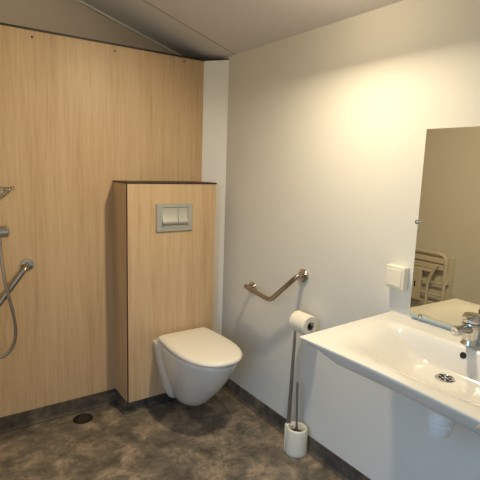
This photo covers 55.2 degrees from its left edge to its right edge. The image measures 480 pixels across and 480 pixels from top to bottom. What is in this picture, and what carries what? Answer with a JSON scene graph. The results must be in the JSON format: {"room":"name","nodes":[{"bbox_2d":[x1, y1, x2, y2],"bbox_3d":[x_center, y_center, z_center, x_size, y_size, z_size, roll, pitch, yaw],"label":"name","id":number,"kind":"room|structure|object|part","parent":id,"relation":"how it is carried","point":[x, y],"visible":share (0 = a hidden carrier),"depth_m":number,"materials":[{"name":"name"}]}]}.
{"room":"accessible bathroom","nodes":[
{"label":"accessible bathroom","id":0,"kind":"room"},
{"bbox_2d":[0,0,172,53],"bbox_3d":[-1.099,-0.419,2.645,2.100,2.800,0.100,-4,11,-34],"label":"wall","id":1,"kind":"structure","parent":0,"point":[69,17],"depth_m":2.54,"materials":[{"name":"white paint"}]},
{"bbox_2d":[75,0,180,54],"bbox_3d":[-1.035,-1.370,2.444,1.900,0.594,0.016,-4,11,-34],"label":"trim","id":2,"kind":"structure","parent":1,"relation":"attached to","point":[78,1],"depth_m":2.71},
{"bbox_2d":[0,25,203,416],"bbox_3d":[-0.998,-0.052,2.455,1.806,1.991,0.015,-4,11,-34],"label":"wall","id":3,"kind":"structure","parent":0,"point":[78,117],"depth_m":2.50,"materials":[{"name":"brown wood"}]},
{"bbox_2d":[0,226,8,237],"bbox_3d":[-1.268,-0.035,2.206,0.278,0.060,0.092,-4,11,-34],"label":"shower mixer","id":4,"kind":"object","parent":3,"relation":"attached to","point":[4,230],"visible":1,"depth_m":2.24,"materials":[{"name":"silver metal"}]},
{"bbox_2d":[0,186,14,196],"bbox_3d":[-1.210,-0.233,2.211,0.229,0.052,0.088,-4,11,-34],"label":"basket","id":5,"kind":"object","parent":3,"relation":"attached to","point":[4,191],"visible":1,"depth_m":2.23,"materials":[{"name":"silver metal"}]},
{"bbox_2d":[0,238,16,358],"bbox_3d":[-1.280,0.020,2.167,0.378,1.169,0.087,-3,10,-27],"label":"shower hose","id":6,"kind":"object","parent":3,"relation":"attached to","point":[8,352],"visible":1,"depth_m":2.27,"materials":[{"name":"silver metal"}]},
{"bbox_2d":[0,258,33,306],"bbox_3d":[-1.291,0.445,2.282,0.533,0.665,0.086,-4,11,-34],"label":"grab rail","id":7,"kind":"object","parent":3,"relation":"attached to","point":[26,264],"visible":0.98,"depth_m":2.31,"materials":[{"name":"silver metal"}]},
{"bbox_2d":[0,22,203,60],"bbox_3d":[-1.019,-1.053,2.373,1.806,0.010,0.204,-4,11,-34],"label":"trim","id":8,"kind":"structure","parent":3,"relation":"on","point":[1,23],"depth_m":2.43,"materials":[{"name":"black"}]},
{"bbox_2d":[0,388,341,479],"bbox_3d":[-0.189,1.237,1.505,2.100,0.050,3.470,-4,11,-34],"label":"floor","id":9,"kind":"structure","parent":0,"point":[220,438],"depth_m":2.35,"materials":[{"name":"stone"}]},
{"bbox_2d":[73,413,92,423],"bbox_3d":[-0.889,1.010,2.599,0.108,0.004,0.108,-4,11,-34],"label":"floor drain","id":10,"kind":"object","parent":9,"relation":"on","point":[83,418],"visible":1,"depth_m":2.60,"materials":[{"name":"black metal"}]},
{"bbox_2d":[113,180,216,402],"bbox_3d":[-0.445,0.321,2.766,0.564,1.335,0.224,-4,11,-34],"label":"box","id":11,"kind":"object","parent":9,"relation":"on","point":[164,231],"visible":0.96,"depth_m":2.63,"materials":[{"name":"brown wood"}]},
{"bbox_3d":[-0.676,0.302,2.614,0.009,1.248,0.202,-4,11,-34],"label":"panel","id":12,"kind":"part","parent":11,"relation":"part of","materials":[{"name":"brown wood"}]},
{"bbox_3d":[-0.429,-0.335,2.669,0.564,0.009,0.206,-4,11,-34],"label":"panel","id":13,"kind":"part","parent":11,"relation":"part of","materials":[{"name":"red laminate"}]},
{"bbox_3d":[-0.371,-0.129,2.615,0.226,0.159,0.013,-4,11,-34],"label":"flush plate","id":14,"kind":"part","parent":11,"relation":"part of","materials":[{"name":"grey"}]},
{"bbox_2d":[153,327,241,405],"bbox_3d":[-0.214,0.768,2.560,0.350,0.409,0.545,-4,11,-34],"label":"toilet","id":15,"kind":"object","parent":11,"relation":"attached to","point":[193,365],"visible":1,"depth_m":2.46,"materials":[{"name":"white ceramic"}]},
{"bbox_3d":[-0.200,0.584,2.519,0.350,0.032,0.517,-4,11,-34],"label":"toilet lid","id":16,"kind":"part","parent":15,"relation":"part of","materials":[{"name":"white plastic"}]},
{"bbox_3d":[-0.203,0.606,2.526,0.326,0.008,0.494,-4,11,-34],"label":"toilet seat","id":17,"kind":"part","parent":15,"relation":"part of","materials":[{"name":"white plastic"}]},
{"bbox_2d":[284,322,313,457],"bbox_3d":[0.304,0.735,2.292,0.112,0.721,0.139,-4,11,-34],"label":"stand","id":18,"kind":"object","parent":9,"relation":"on","point":[295,443],"visible":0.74,"depth_m":2.31,"materials":[{"name":"beige plastic"}]},
{"bbox_2d":[284,423,292,450],"bbox_3d":[0.251,1.011,2.372,0.051,0.148,0.026,-4,11,-34],"label":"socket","id":19,"kind":"object","parent":18,"relation":"attached to","point":[287,425],"depth_m":2.35,"materials":[{"name":"beige plastic"}]},
{"bbox_3d":[0.259,0.695,2.318,0.029,0.550,0.012,-2,10,-24],"label":"post","id":20,"kind":"part","parent":18,"relation":"part of","materials":[{"name":"silver metal"}]},
{"bbox_3d":[0.267,0.708,2.330,0.015,0.520,0.009,1,9,-4],"label":"post","id":21,"kind":"part","parent":18,"relation":"part of","materials":[{"name":"silver metal"}]},
{"bbox_2d":[285,421,306,457],"bbox_3d":[0.288,1.019,2.347,0.112,0.142,0.118,-4,11,-34],"label":"cup","id":22,"kind":"object","parent":18,"relation":"on","point":[295,442],"depth_m":2.30,"materials":[{"name":"beige plastic"}]},
{"bbox_2d":[293,382,301,431],"bbox_3d":[0.292,0.891,2.323,0.064,0.343,0.064,-4,11,-34],"label":"toilet brush","id":23,"kind":"object","parent":18,"relation":"in","point":[297,383],"visible":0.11,"depth_m":2.32,"materials":[{"name":"silver metal"}]},
{"bbox_3d":[0.289,0.864,2.327,0.014,0.291,0.028,-4,11,-34],"label":"handle","id":24,"kind":"part","parent":23,"relation":"part of","materials":[{"name":"silver metal"}]},
{"bbox_2d":[289,311,317,334],"bbox_3d":[0.307,0.404,2.229,0.100,0.100,0.104,-4,11,-34],"label":"toilet paper roll","id":25,"kind":"object","parent":18,"relation":"on","point":[299,321],"visible":0.96,"depth_m":2.20,"materials":[{"name":"beige paper"}]},
{"bbox_2d":[202,60,228,334],"bbox_3d":[-0.180,-0.066,2.944,0.094,2.068,0.148,-4,11,-34],"label":"wall","id":26,"kind":"structure","parent":0,"point":[216,73],"depth_m":2.86,"materials":[{"name":"white paint"}]},
{"bbox_2d":[0,379,370,479],"bbox_3d":[-0.127,1.186,1.409,1.899,0.082,3.039,-4,11,-34],"label":"baseboard","id":27,"kind":"structure","parent":26,"relation":"attached to","point":[331,461],"depth_m":2.61,"materials":[{"name":"stone"}]},
{"bbox_2d":[204,58,228,60],"bbox_3d":[-0.200,-1.104,2.856,0.094,0.008,0.336,-4,11,-34],"label":"trim","id":28,"kind":"structure","parent":26,"relation":"attached to","point":[227,58],"depth_m":2.78,"materials":[{"name":"black"}]},
{"bbox_2d":[81,0,403,59],"bbox_3d":[-0.110,-1.163,1.121,2.140,0.713,3.470,-4,11,-34],"label":"ceiling","id":29,"kind":"structure","parent":0,"point":[238,26],"depth_m":2.34,"materials":[{"name":"white paint"}]},
{"bbox_2d":[143,0,234,54],"bbox_3d":[-0.801,-1.314,2.110,1.900,0.583,0.007,-4,11,-34],"label":"trim","id":30,"kind":"structure","parent":29,"relation":"attached to","point":[143,0],"depth_m":2.50,"materials":[{"name":"beige"}]},
{"bbox_2d":[222,0,479,479],"bbox_3d":[0.670,0.063,1.892,0.100,2.200,3.270,-4,11,-34],"label":"wall","id":31,"kind":"structure","parent":0,"point":[327,126],"depth_m":2.10,"materials":[{"name":"white paint"}]},
{"bbox_2d":[244,269,308,300],"bbox_3d":[0.166,0.233,2.479,0.092,0.235,0.499,-4,11,-34],"label":"grab rail","id":32,"kind":"object","parent":31,"relation":"attached to","point":[303,276],"visible":1,"depth_m":2.35,"materials":[{"name":"silver metal"}]},
{"bbox_2d":[299,311,479,434],"bbox_3d":[0.627,0.436,1.451,0.517,0.143,0.768,-4,11,-34],"label":"washbasin","id":33,"kind":"object","parent":31,"relation":"attached to","point":[422,362],"visible":0.97,"depth_m":1.54,"materials":[{"name":"white ceramic"}]},
{"bbox_2d":[426,409,454,438],"bbox_3d":[0.728,0.571,1.563,0.239,0.150,0.088,-4,11,-34],"label":"trap","id":34,"kind":"object","parent":33,"relation":"attached to","point":[439,426],"visible":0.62,"depth_m":1.49,"materials":[{"name":"white plastic"}]},
{"bbox_2d":[427,423,452,438],"bbox_3d":[0.664,0.629,1.529,0.080,0.040,0.080,-4,11,-34],"label":"cup","id":35,"kind":"object","parent":34,"relation":"on","point":[437,431],"depth_m":1.49,"materials":[{"name":"white plastic"}]},
{"bbox_2d":[451,312,479,346],"bbox_3d":[0.753,0.303,1.534,0.138,0.108,0.062,-4,11,-34],"label":"faucet","id":36,"kind":"object","parent":33,"relation":"on","point":[470,327],"visible":1,"depth_m":1.53,"materials":[{"name":"silver metal"}]},
{"bbox_3d":[0.741,0.301,1.525,0.106,0.044,0.042,-4,11,-34],"label":"spout","id":37,"kind":"part","parent":36,"relation":"part of","materials":[{"name":"silver metal"}]},
{"bbox_3d":[0.775,0.264,1.542,0.086,0.032,0.062,-4,11,-34],"label":"lever","id":38,"kind":"part","parent":36,"relation":"part of","materials":[{"name":"silver metal"}]},
{"bbox_3d":[0.578,0.451,1.090,0.027,0.028,0.028,-4,11,-34],"label":"towel knob","id":39,"kind":"part","parent":33,"relation":"part of","materials":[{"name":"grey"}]},
{"bbox_2d":[385,264,408,290],"bbox_3d":[0.628,0.148,1.842,0.036,0.091,0.087,-4,11,-34],"label":"light switch","id":40,"kind":"object","parent":31,"relation":"attached to","point":[397,276],"visible":1,"depth_m":1.82,"materials":[{"name":"beige plastic"}]},
{"bbox_2d":[409,126,479,337],"bbox_3d":[0.851,-0.012,1.514,0.020,0.718,0.621,-4,11,-34],"label":"wall mirror","id":41,"kind":"object","parent":31,"relation":"attached to","point":[446,271],"visible":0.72,"depth_m":1.65,"materials":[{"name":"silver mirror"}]},
{"bbox_3d":[0.842,0.336,1.571,0.013,0.012,0.600,-4,11,-34],"label":"rail","id":42,"kind":"part","parent":41,"relation":"part of","materials":[{"name":"silver metal"}]}
]}

